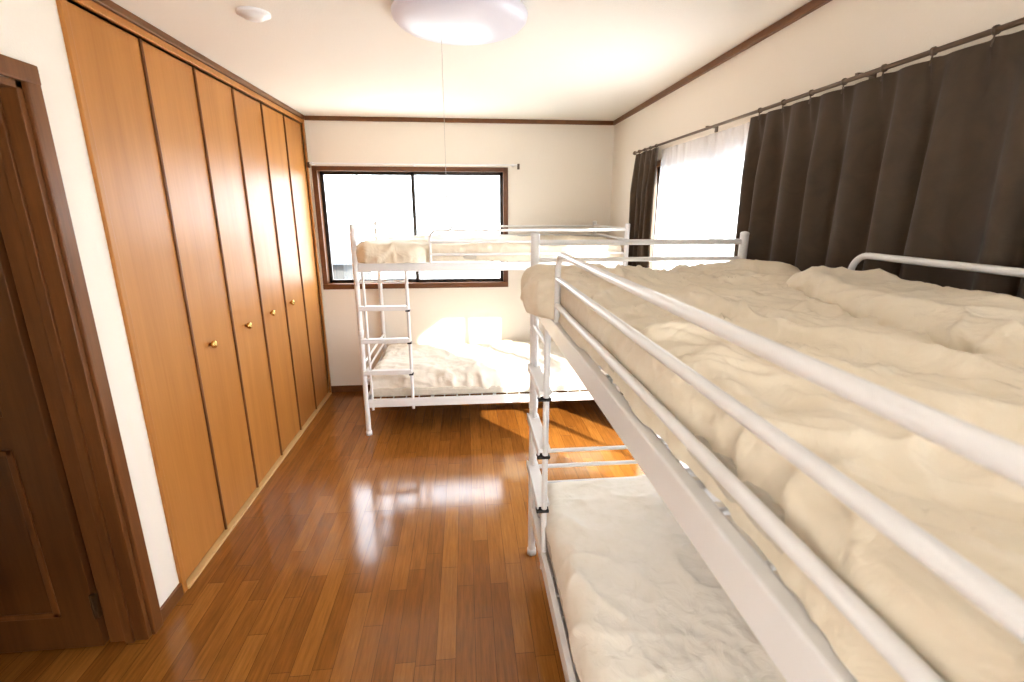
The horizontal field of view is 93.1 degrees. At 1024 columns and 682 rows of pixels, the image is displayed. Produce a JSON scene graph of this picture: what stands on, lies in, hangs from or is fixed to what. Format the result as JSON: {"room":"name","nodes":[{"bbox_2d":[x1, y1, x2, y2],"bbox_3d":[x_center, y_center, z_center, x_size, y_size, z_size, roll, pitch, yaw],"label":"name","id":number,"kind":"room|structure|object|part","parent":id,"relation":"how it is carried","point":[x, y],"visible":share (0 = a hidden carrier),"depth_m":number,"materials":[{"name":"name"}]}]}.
{"room":"dormitory","nodes":[
{"label":"dormitory","id":0,"kind":"room"},
{"bbox_2d":[0,0,329,606],"bbox_3d":[-1.510,0.050,1.552,0.130,2.400,5.640,-1,15,-5],"label":"wall","id":1,"kind":"structure","parent":0,"point":[30,30],"depth_m":1.71,"materials":[{"name":"white paint"}]},
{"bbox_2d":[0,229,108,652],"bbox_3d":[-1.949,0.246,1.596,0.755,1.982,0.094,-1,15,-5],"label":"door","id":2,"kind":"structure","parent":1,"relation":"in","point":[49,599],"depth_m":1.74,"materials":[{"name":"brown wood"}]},
{"bbox_2d":[0,54,162,642],"bbox_3d":[-1.478,0.288,1.291,0.165,2.075,0.920,-1,15,-5],"label":"trim","id":3,"kind":"structure","parent":1,"relation":"attached to","point":[36,226],"depth_m":1.63,"materials":[{"name":"brown wood"}]},
{"bbox_2d":[160,583,183,621],"bbox_3d":[-1.322,1.503,0.651,0.012,0.060,3.125,-1,15,-5],"label":"baseboard","id":4,"kind":"structure","parent":1,"relation":"attached to","point":[175,596],"depth_m":2.08,"materials":[{"name":"brown wood"}]},
{"bbox_2d":[56,0,331,592],"bbox_3d":[-1.892,-0.327,3.028,0.634,2.365,2.491,-1,15,-5],"label":"trim","id":5,"kind":"structure","parent":1,"relation":"attached to","point":[62,9],"depth_m":1.89,"materials":[{"name":"brown wood"}]},
{"bbox_2d":[66,1,327,579],"bbox_3d":[-1.595,-0.327,3.057,0.060,2.313,2.431,-1,15,-5],"label":"doors","id":6,"kind":"structure","parent":1,"relation":"in","point":[205,183],"depth_m":2.44,"materials":[{"name":"brown wood"}]},
{"bbox_2d":[92,0,304,119],"bbox_3d":[-1.433,-1.092,1.242,0.022,0.033,5.618,-1,15,-5],"label":"trim","id":7,"kind":"structure","parent":1,"relation":"attached to","point":[110,5],"depth_m":2.25,"materials":[{"name":"brown wood"}]},
{"bbox_2d":[186,392,331,588],"bbox_3d":[-1.610,0.801,3.357,0.080,0.014,2.435,-1,15,-5],"label":"trim","id":8,"kind":"structure","parent":1,"relation":"attached to","point":[195,574],"depth_m":2.79,"materials":[{"name":"brown wood"}]},
{"bbox_2d":[0,390,643,681],"bbox_3d":[-0.660,1.234,1.962,3.880,0.100,5.860,-1,15,-5],"label":"floor","id":9,"kind":"structure","parent":0,"point":[397,552],"depth_m":2.31,"materials":[{"name":"brown wood"}]},
{"bbox_2d":[349,221,629,435],"bbox_3d":[-0.173,-0.182,4.029,1.974,1.566,0.970,-1,15,-5],"label":"bunk bed","id":10,"kind":"object","parent":9,"relation":"on","point":[369,401],"visible":0.65,"depth_m":3.51,"materials":[{"name":"white metal"}]},
{"bbox_2d":[373,385,586,396],"bbox_3d":[-0.173,0.260,4.152,1.870,0.072,0.883,-1,15,-5],"label":"mattress","id":11,"kind":"object","parent":10,"relation":"on","point":[399,391],"visible":0.16,"depth_m":3.71,"materials":[{"name":"fabric"}]},
{"bbox_2d":[370,339,584,392],"bbox_3d":[-0.171,0.167,4.133,1.934,0.178,0.940,-1,15,-5],"label":"duvet","id":12,"kind":"object","parent":11,"relation":"on","point":[468,366],"visible":0.7,"depth_m":3.80,"materials":[{"name":"white fabric"}]},
{"bbox_2d":[442,255,549,259],"bbox_3d":[-0.173,-0.713,3.892,1.870,0.058,0.883,-1,15,-5],"label":"mattress","id":13,"kind":"object","parent":10,"relation":"on","point":[478,257],"visible":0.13,"depth_m":3.46,"materials":[{"name":"fabric"}]},
{"bbox_2d":[357,234,622,263],"bbox_3d":[-0.171,-0.754,3.838,1.919,0.164,0.994,-1,15,-5],"label":"duvet","id":14,"kind":"object","parent":13,"relation":"on","point":[387,249],"visible":0.8,"depth_m":3.46,"materials":[{"name":"beige fabric"}]},
{"bbox_2d":[526,231,1023,681],"bbox_3d":[0.638,0.541,1.332,0.970,1.566,1.974,-1,15,-5],"label":"bunk bed","id":15,"kind":"object","parent":9,"relation":"on","point":[800,649],"visible":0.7,"depth_m":0.50,"materials":[{"name":"white metal"}]},
{"bbox_2d":[539,513,581,681],"bbox_3d":[0.643,0.984,1.451,0.883,0.072,1.870,-1,15,-5],"label":"mattress","id":16,"kind":"object","parent":15,"relation":"on","point":[547,541],"visible":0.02,"depth_m":1.75,"materials":[{"name":"fabric"}]},
{"bbox_2d":[547,473,871,681],"bbox_3d":[0.645,0.911,1.427,0.935,0.142,1.924,-1,15,-5],"label":"duvet","id":17,"kind":"object","parent":16,"relation":"on","point":[641,603],"visible":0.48,"depth_m":1.58,"materials":[{"name":"white fabric"}]},
{"bbox_2d":[712,465,885,644],"bbox_3d":[0.643,0.011,1.190,0.883,0.058,1.870,-1,15,-5],"label":"mattress","id":18,"kind":"object","parent":15,"relation":"on","point":[800,531],"visible":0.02,"depth_m":0.46,"materials":[{"name":"fabric"}]},
{"bbox_2d":[523,257,1023,681],"bbox_3d":[0.603,-0.041,1.161,0.993,0.172,1.924,-1,15,-5],"label":"duvet","id":19,"kind":"object","parent":18,"relation":"on","point":[975,511],"visible":0.66,"depth_m":0.55,"materials":[{"name":"beige fabric"}]},
{"bbox_2d":[778,266,1023,369],"bbox_3d":[0.901,-0.061,0.990,0.314,0.106,1.031,2,15,7],"label":"pillow","id":20,"kind":"object","parent":19,"relation":"on","point":[988,327],"visible":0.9,"depth_m":0.95,"materials":[{"name":"beige fabric"}]},
{"bbox_2d":[304,120,614,385],"bbox_3d":[-0.703,-0.718,4.418,3.430,2.400,0.120,-1,15,-5],"label":"wall","id":21,"kind":"structure","parent":0,"point":[564,175],"depth_m":4.30,"materials":[{"name":"white paint"}]},
{"bbox_2d":[331,385,369,391],"bbox_3d":[-0.408,0.422,4.684,2.610,0.060,0.012,-1,15,-5],"label":"baseboard","id":22,"kind":"structure","parent":21,"relation":"attached to","point":[349,388],"depth_m":4.58,"materials":[{"name":"brown wood"}]},
{"bbox_2d":[307,162,519,289],"bbox_3d":[-0.818,-1.000,4.282,1.760,1.065,0.175,-1,15,-5],"label":"window","id":23,"kind":"structure","parent":21,"relation":"in","point":[318,172],"depth_m":4.23,"materials":[{"name":"brown wood"}]},
{"bbox_3d":[-0.814,-1.480,4.102,1.760,0.045,0.075,-1,15,-5],"label":"curtain rail","id":24,"kind":"part","parent":23,"relation":"part of","materials":[{"name":"white metal"}]},
{"bbox_2d":[305,116,612,124],"bbox_3d":[-0.408,-1.850,4.070,2.610,0.033,0.022,-1,15,-5],"label":"trim","id":25,"kind":"structure","parent":21,"relation":"attached to","point":[322,118],"depth_m":4.06,"materials":[{"name":"brown wood"}]},
{"bbox_2d":[111,0,811,120],"bbox_3d":[-0.660,-1.181,1.315,3.880,0.100,5.860,-1,15,-5],"label":"ceiling","id":26,"kind":"structure","parent":0,"point":[595,60],"depth_m":2.38,"materials":[{"name":"white paint"}]},
{"bbox_2d":[235,6,270,22],"bbox_3d":[-1.011,-1.271,1.901,0.124,0.029,0.124,-1,15,-5],"label":"smoke detector","id":27,"kind":"object","parent":26,"relation":"attached to","point":[253,14],"visible":1,"depth_m":1.87,"materials":[{"name":"white plastic"}]},
{"bbox_2d":[391,0,527,200],"bbox_3d":[-0.196,-0.923,1.917,0.512,0.710,0.512,-1,15,-5],"label":"ceiling light","id":28,"kind":"object","parent":26,"relation":"attached to","point":[450,22],"depth_m":1.76,"materials":[{"name":"white plastic"}]},
{"bbox_2d":[609,0,1023,256],"bbox_3d":[1.218,-0.003,1.750,0.120,2.400,5.740,-1,15,-5],"label":"wall","id":29,"kind":"structure","parent":0,"point":[838,40],"depth_m":1.85,"materials":[{"name":"white paint"}]},
{"bbox_2d":[651,160,660,267],"bbox_3d":[1.224,0.205,1.629,0.100,1.900,4.200,-1,15,-5],"label":"window","id":30,"kind":"structure","parent":29,"relation":"in","point":[659,161],"depth_m":3.41,"materials":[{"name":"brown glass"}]},
{"bbox_2d":[613,0,831,124],"bbox_3d":[1.143,-1.155,1.475,0.022,0.033,5.618,-1,15,-5],"label":"trim","id":31,"kind":"structure","parent":29,"relation":"attached to","point":[811,6],"depth_m":2.27,"materials":[{"name":"brown wood"}]},
{"bbox_2d":[633,17,1023,154],"bbox_3d":[1.129,-0.813,1.431,0.074,0.040,4.460,-1,15,-5],"label":"rail","id":32,"kind":"object","parent":29,"relation":"attached to","point":[871,74],"visible":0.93,"depth_m":1.49,"materials":[{"name":"grey metal"}]},
{"bbox_2d":[628,144,658,268],"bbox_3d":[0.922,-0.350,3.563,0.067,2.011,0.425,-1,15,-5],"label":"curtain","id":33,"kind":"object","parent":32,"relation":"hanging from","point":[643,192],"visible":0.4,"depth_m":3.38,"materials":[{"name":"fabric"}]},
{"bbox_2d":[652,122,749,267],"bbox_3d":[1.024,-0.147,2.875,0.034,1.975,1.096,-1,15,-5],"label":"sheer curtain","id":34,"kind":"object","parent":32,"relation":"hanging from","point":[700,178],"visible":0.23,"depth_m":2.64,"materials":[{"name":"fabric"}]},
{"bbox_2d":[733,24,1023,301],"bbox_3d":[1.147,0.232,1.393,0.073,2.011,2.055,-1,15,-5],"label":"curtain","id":35,"kind":"object","parent":32,"relation":"hanging from","point":[923,159],"visible":0.36,"depth_m":1.39,"materials":[{"name":"fabric"}]},
{"label":"outside","id":36,"kind":"structure","parent":0,"visible":0},
{"bbox_2d":[371,261,499,278],"bbox_3d":[-0.932,2.011,10.847,80.000,0.200,100.000,-1,15,-5],"label":"ground","id":37,"kind":"structure","parent":36,"point":[423,274],"depth_m":36.80,"materials":[{"name":"grey"}]},
{"bbox_2d":[329,227,371,278],"bbox_3d":[-8.215,-2.151,18.072,5.800,4.100,5.400,-1,15,-5],"label":"neighbouring house","id":38,"kind":"structure","parent":37,"relation":"on","point":[340,243],"depth_m":16.37,"materials":[{"name":"grey paint"}]}
]}

